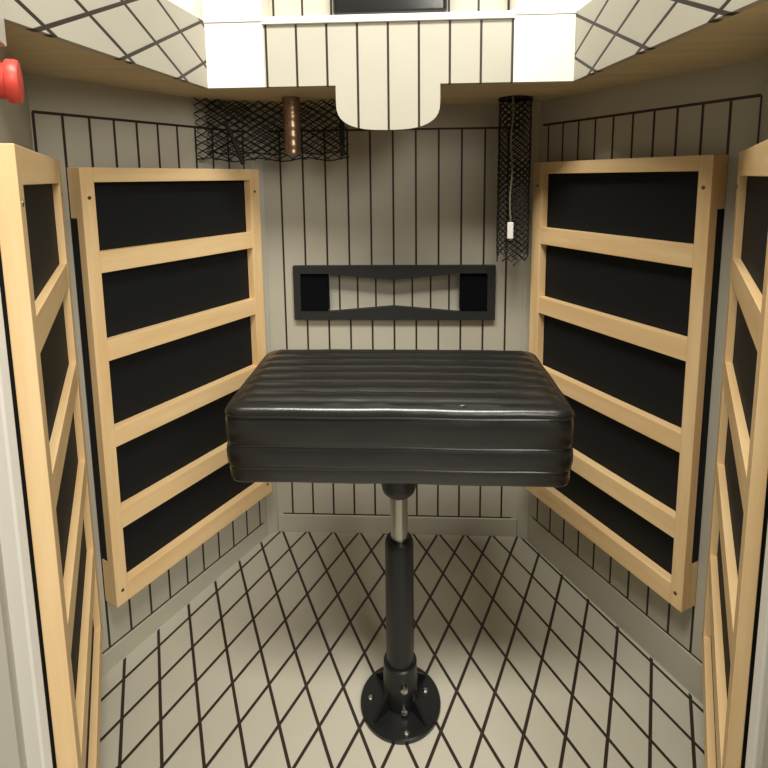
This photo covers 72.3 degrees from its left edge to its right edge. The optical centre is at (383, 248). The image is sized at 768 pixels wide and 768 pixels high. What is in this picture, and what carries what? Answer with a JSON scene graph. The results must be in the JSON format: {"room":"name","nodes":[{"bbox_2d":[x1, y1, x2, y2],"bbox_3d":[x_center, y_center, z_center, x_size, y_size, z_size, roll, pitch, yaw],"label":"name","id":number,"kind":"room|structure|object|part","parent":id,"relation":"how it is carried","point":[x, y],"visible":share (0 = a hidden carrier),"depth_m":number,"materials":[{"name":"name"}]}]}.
{"room":"infrared sauna cabin","nodes":[
{"label":"infrared sauna cabin","id":0,"kind":"room"},
{"bbox_2d":[0,47,32,767],"bbox_3d":[-0.612,0.395,0.900,0.038,1.491,0.681,-5,9,-27],"label":"wall","id":1,"kind":"structure","parent":0,"point":[15,122],"depth_m":0.63,"materials":[{"name":"beige paint"}]},
{"bbox_2d":[0,59,23,103],"bbox_3d":[-0.527,-0.231,0.726,0.044,0.060,0.060,-5,9,-27],"label":"handle","id":2,"kind":"object","parent":1,"relation":"attached to","point":[11,79],"visible":1,"depth_m":0.71,"materials":[{"name":"plastic"}]},
{"bbox_3d":[-0.535,-0.231,0.722,0.027,0.050,0.050,-5,9,-27],"label":"stem","id":3,"kind":"part","parent":2,"relation":"part of","materials":[{"name":"red plastic"}]},
{"bbox_2d":[0,292,52,767],"bbox_3d":[-0.534,0.345,0.622,0.202,1.662,0.037,-1,8,-3],"label":"trim","id":4,"kind":"structure","parent":1,"relation":"attached to","point":[13,530],"depth_m":0.63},
{"bbox_2d":[0,143,102,767],"bbox_3d":[-0.565,0.398,0.911,0.051,1.106,0.562,-5,9,-27],"label":"panel","id":5,"kind":"object","parent":1,"relation":"attached to","point":[36,294],"visible":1,"depth_m":0.73,"materials":[{"name":"brown wood"}]},
{"bbox_3d":[-0.554,-0.127,0.845,0.013,0.048,0.484,-5,9,-27],"label":"rail","id":6,"kind":"part","parent":5,"relation":"part of","materials":[{"name":"brown wood"}]},
{"bbox_3d":[-0.552,0.084,0.874,0.013,0.050,0.484,-5,9,-27],"label":"rail","id":7,"kind":"part","parent":5,"relation":"part of","materials":[{"name":"brown wood"}]},
{"bbox_3d":[-0.549,0.295,0.902,0.013,0.050,0.484,-5,9,-27],"label":"rail","id":8,"kind":"part","parent":5,"relation":"part of","materials":[{"name":"brown wood"}]},
{"bbox_3d":[-0.547,0.513,0.931,0.013,0.048,0.484,-5,9,-27],"label":"rail","id":9,"kind":"part","parent":5,"relation":"part of","materials":[{"name":"brown wood"}]},
{"bbox_3d":[-0.545,0.725,0.960,0.013,0.051,0.484,-5,9,-27],"label":"rail","id":10,"kind":"part","parent":5,"relation":"part of","materials":[{"name":"brown wood"}]},
{"bbox_3d":[-0.542,0.919,0.986,0.013,0.054,0.484,-5,9,-27],"label":"rail","id":11,"kind":"part","parent":5,"relation":"part of","materials":[{"name":"brown wood"}]},
{"bbox_2d":[26,73,265,654],"bbox_3d":[-0.597,0.314,1.509,0.038,1.491,0.676,4,9,30],"label":"wall","id":12,"kind":"structure","parent":0,"point":[74,123],"depth_m":1.34,"materials":[{"name":"laminate"}]},
{"bbox_2d":[67,167,271,607],"bbox_3d":[-0.551,0.324,1.496,0.051,1.090,0.566,4,9,30],"label":"panel","id":13,"kind":"object","parent":12,"relation":"attached to","point":[169,269],"visible":0.91,"depth_m":1.41,"materials":[{"name":"black fabric"}]},
{"bbox_3d":[-0.550,-0.198,1.417,0.026,0.034,0.494,4,9,30],"label":"rail","id":14,"kind":"part","parent":13,"relation":"part of","materials":[{"name":"brown wood"}]},
{"bbox_3d":[-0.540,0.644,1.530,0.026,0.051,0.494,4,9,30],"label":"rail","id":15,"kind":"part","parent":13,"relation":"part of","materials":[{"name":"brown wood"}]},
{"bbox_3d":[-0.548,0.003,1.444,0.026,0.050,0.494,4,9,30],"label":"rail","id":16,"kind":"part","parent":13,"relation":"part of","materials":[{"name":"brown wood"}]},
{"bbox_3d":[-0.545,0.215,1.472,0.026,0.050,0.494,4,9,30],"label":"rail","id":17,"kind":"part","parent":13,"relation":"part of","materials":[{"name":"brown wood"}]},
{"bbox_3d":[-0.543,0.433,1.502,0.026,0.048,0.494,4,9,30],"label":"rail","id":18,"kind":"part","parent":13,"relation":"part of","materials":[{"name":"brown wood"}]},
{"bbox_3d":[-0.538,0.839,1.556,0.026,0.054,0.494,4,9,30],"label":"rail","id":19,"kind":"part","parent":13,"relation":"part of","materials":[{"name":"brown wood"}]},
{"bbox_2d":[102,522,266,675],"bbox_3d":[-0.576,1.029,1.582,0.005,0.052,0.643,4,9,30],"label":"baseboard","id":20,"kind":"structure","parent":12,"relation":"attached to","point":[116,653],"depth_m":1.53,"materials":[{"name":"grey laminate"}]},
{"bbox_2d":[248,107,277,534],"bbox_3d":[-0.408,0.282,1.781,0.043,1.478,0.016,-5,9,-29],"label":"trim","id":21,"kind":"structure","parent":12,"relation":"attached to","point":[271,498],"depth_m":1.75,"materials":[{"name":"grey laminate"}]},
{"bbox_2d":[4,1,767,107],"bbox_3d":[0.004,-0.403,1.197,1.545,0.022,0.978,0,8,3],"label":"ceiling","id":22,"kind":"structure","parent":0,"point":[742,36],"depth_m":1.10,"materials":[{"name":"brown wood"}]},
{"bbox_2d":[193,97,348,164],"bbox_3d":[-0.322,-0.339,1.535,0.436,0.188,0.073,-1,8,-6],"label":"mesh netting","id":23,"kind":"object","parent":22,"relation":"hanging from","point":[234,141],"visible":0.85,"depth_m":1.54,"materials":[{"name":"black fabric"}]},
{"bbox_2d":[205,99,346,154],"bbox_3d":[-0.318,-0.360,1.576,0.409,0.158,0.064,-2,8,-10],"label":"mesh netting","id":24,"kind":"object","parent":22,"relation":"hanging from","point":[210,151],"visible":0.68,"depth_m":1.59,"materials":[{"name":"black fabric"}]},
{"bbox_2d":[282,96,300,154],"bbox_3d":[-0.263,-0.348,1.500,0.050,0.158,0.050,0,8,3],"label":"pipe","id":25,"kind":"object","parent":22,"relation":"hanging from","point":[291,107],"visible":1,"depth_m":1.48,"materials":[{"name":"brown metal"}]},
{"bbox_2d":[339,117,344,155],"bbox_3d":[-0.119,-0.344,1.485,0.014,0.165,0.009,0,8,3],"label":"strap","id":26,"kind":"object","parent":22,"relation":"hanging from","point":[341,122],"visible":0.56,"depth_m":1.49,"materials":[{"name":"black fabric"}]},
{"bbox_2d":[0,0,767,129],"bbox_3d":[-0.009,-0.660,0.950,1.550,0.819,0.876,0,8,3],"label":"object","id":27,"kind":"structure","parent":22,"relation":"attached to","point":[387,71],"depth_m":1.27,"materials":[{"name":"laminate"}]},
{"bbox_3d":[-0.369,-0.480,1.312,0.145,0.156,0.019,0,8,3],"label":"corner post","id":28,"kind":"part","parent":27,"relation":"part of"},
{"bbox_3d":[-0.371,-0.658,1.336,0.145,0.191,0.118,0,8,3],"label":"post","id":29,"kind":"part","parent":27,"relation":"part of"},
{"bbox_3d":[0.009,-0.563,1.307,0.615,0.018,0.076,0,8,3],"label":"rail","id":30,"kind":"part","parent":27,"relation":"part of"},
{"bbox_2d":[333,0,446,14],"bbox_3d":[0.014,-0.635,1.306,0.283,0.127,0.059,0,8,3],"label":"screen","id":31,"kind":"object","parent":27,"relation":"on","point":[340,7],"visible":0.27,"depth_m":1.28,"materials":[{"name":"black plastic"}]},
{"bbox_3d":[0.387,-0.483,1.276,0.145,0.156,0.019,0,8,3],"label":"corner post","id":32,"kind":"part","parent":27,"relation":"part of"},
{"bbox_3d":[0.397,-0.662,1.299,0.161,0.191,0.118,0,8,3],"label":"post","id":33,"kind":"part","parent":27,"relation":"part of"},
{"bbox_2d":[507,95,513,238],"bbox_3d":[0.367,-0.230,1.512,0.018,0.410,0.008,0,8,3],"label":"pull cord","id":34,"kind":"object","parent":22,"relation":"hanging from","point":[510,224],"visible":1,"depth_m":1.52,"materials":[{"name":"white plastic"}]},
{"bbox_3d":[0.366,-0.254,1.509,0.009,0.361,0.007,0,8,3],"label":"cord","id":35,"kind":"part","parent":34,"relation":"part of","materials":[{"name":"white fabric"}]},
{"bbox_2d":[496,95,532,265],"bbox_3d":[0.389,-0.198,1.576,0.102,0.494,0.102,0,8,3],"label":"mesh sleeve","id":36,"kind":"object","parent":22,"relation":"hanging from","point":[517,98],"visible":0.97,"depth_m":1.56,"materials":[{"name":"black fabric"}]},
{"bbox_2d":[261,103,526,535],"bbox_3d":[0.036,0.269,1.786,0.968,1.491,0.038,0,8,3],"label":"wall","id":37,"kind":"structure","parent":0,"point":[426,194],"depth_m":1.72,"materials":[{"name":"laminate"}]},
{"bbox_2d":[293,264,495,319],"bbox_3d":[0.033,0.144,1.759,0.665,0.182,0.057,0,8,3],"label":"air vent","id":38,"kind":"object","parent":37,"relation":"in","point":[357,292],"visible":1,"depth_m":1.75,"materials":[{"name":"black plastic"}]},
{"bbox_2d":[278,514,516,535],"bbox_3d":[0.043,0.979,1.859,0.842,0.065,0.005,0,8,3],"label":"baseboard","id":39,"kind":"structure","parent":37,"relation":"attached to","point":[286,522],"depth_m":1.86,"materials":[{"name":"grey laminate"}]},
{"bbox_2d":[99,530,704,767],"bbox_3d":[0.013,1.110,1.223,1.590,0.025,1.378,0,8,3],"label":"floor","id":40,"kind":"structure","parent":0,"point":[270,664],"depth_m":1.34,"materials":[{"name":"tile"}]},
{"bbox_2d":[225,349,574,744],"bbox_3d":[0.038,0.681,1.265,0.710,0.813,0.373,0,8,3],"label":"stool","id":41,"kind":"object","parent":40,"relation":"on","point":[397,420],"visible":1,"depth_m":1.06,"materials":[{"name":"leather"}]},
{"bbox_3d":[0.034,0.563,1.192,0.040,0.202,0.040,0,8,3],"label":"steel post","id":42,"kind":"part","parent":41,"relation":"part of","materials":[{"name":"silver metal"}]},
{"bbox_2d":[529,57,765,663],"bbox_3d":[0.639,0.308,1.449,0.038,1.491,0.676,-4,8,-24],"label":"wall","id":43,"kind":"structure","parent":0,"point":[714,110],"depth_m":1.26,"materials":[{"name":"laminate"}]},
{"bbox_2d":[517,102,539,539],"bbox_3d":[0.477,0.278,1.739,0.043,1.478,0.016,5,9,35],"label":"trim","id":44,"kind":"structure","parent":43,"relation":"attached to","point":[523,498],"depth_m":1.71,"materials":[{"name":"grey laminate"}]},
{"bbox_2d":[528,516,702,703],"bbox_3d":[0.633,1.002,1.520,0.005,0.095,0.643,-4,8,-24],"label":"baseboard","id":45,"kind":"structure","parent":43,"relation":"attached to","point":[666,651],"depth_m":1.45,"materials":[{"name":"grey laminate"}]},
{"bbox_2d":[525,155,727,611],"bbox_3d":[0.598,0.297,1.425,0.051,1.062,0.556,-4,8,-24],"label":"panel","id":46,"kind":"object","parent":43,"relation":"attached to","point":[626,253],"visible":0.8,"depth_m":1.33,"materials":[{"name":"black fabric"}]},
{"bbox_3d":[0.596,0.798,1.485,0.026,0.054,0.487,-4,8,-24],"label":"rail","id":47,"kind":"part","parent":46,"relation":"part of","materials":[{"name":"brown wood"}]},
{"bbox_3d":[0.591,0.419,1.434,0.026,0.048,0.487,-4,8,-24],"label":"rail","id":48,"kind":"part","parent":46,"relation":"part of","materials":[{"name":"brown wood"}]},
{"bbox_3d":[0.589,0.201,1.405,0.026,0.050,0.487,-4,8,-24],"label":"rail","id":49,"kind":"part","parent":46,"relation":"part of","materials":[{"name":"brown wood"}]},
{"bbox_3d":[0.587,-0.011,1.376,0.026,0.050,0.487,-4,8,-24],"label":"rail","id":50,"kind":"part","parent":46,"relation":"part of","materials":[{"name":"brown wood"}]},
{"bbox_3d":[0.584,-0.211,1.349,0.026,0.034,0.487,-4,8,-24],"label":"rail","id":51,"kind":"part","parent":46,"relation":"part of","materials":[{"name":"brown wood"}]},
{"bbox_3d":[0.594,0.630,1.462,0.026,0.051,0.487,-4,8,-24],"label":"rail","id":52,"kind":"part","parent":46,"relation":"part of","materials":[{"name":"brown wood"}]},
{"bbox_2d":[759,54,767,767],"bbox_3d":[0.609,0.390,0.835,0.038,1.491,0.681,4,9,30],"label":"wall","id":53,"kind":"structure","parent":0,"point":[763,136],"depth_m":0.99,"materials":[{"name":"grey laminate"}]},
{"bbox_2d":[702,140,767,767],"bbox_3d":[0.594,0.389,0.883,0.032,1.106,0.562,4,9,30],"label":"panel","id":54,"kind":"object","parent":53,"relation":"attached to","point":[739,515],"visible":1,"depth_m":0.81,"materials":[{"name":"brown wood"}]},
{"bbox_3d":[0.592,0.910,0.954,0.013,0.054,0.484,4,9,30],"label":"rail","id":55,"kind":"part","parent":54,"relation":"part of","materials":[{"name":"brown wood"}]},
{"bbox_3d":[0.589,0.716,0.928,0.013,0.051,0.484,4,9,30],"label":"rail","id":56,"kind":"part","parent":54,"relation":"part of","materials":[{"name":"brown wood"}]},
{"bbox_3d":[0.587,0.505,0.899,0.013,0.048,0.484,4,9,30],"label":"rail","id":57,"kind":"part","parent":54,"relation":"part of","materials":[{"name":"brown wood"}]},
{"bbox_3d":[0.584,0.287,0.870,0.013,0.050,0.484,4,9,30],"label":"rail","id":58,"kind":"part","parent":54,"relation":"part of","materials":[{"name":"brown wood"}]},
{"bbox_3d":[0.582,0.075,0.842,0.013,0.050,0.484,4,9,30],"label":"rail","id":59,"kind":"part","parent":54,"relation":"part of","materials":[{"name":"brown wood"}]},
{"bbox_3d":[0.580,-0.136,0.814,0.013,0.048,0.484,4,9,30],"label":"rail","id":60,"kind":"part","parent":54,"relation":"part of","materials":[{"name":"brown wood"}]},
{"bbox_2d":[745,525,767,767],"bbox_3d":[0.547,0.337,0.591,0.202,1.662,0.037,1,8,9],"label":"trim","id":61,"kind":"structure","parent":53,"relation":"attached to","point":[759,699],"depth_m":0.63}
]}

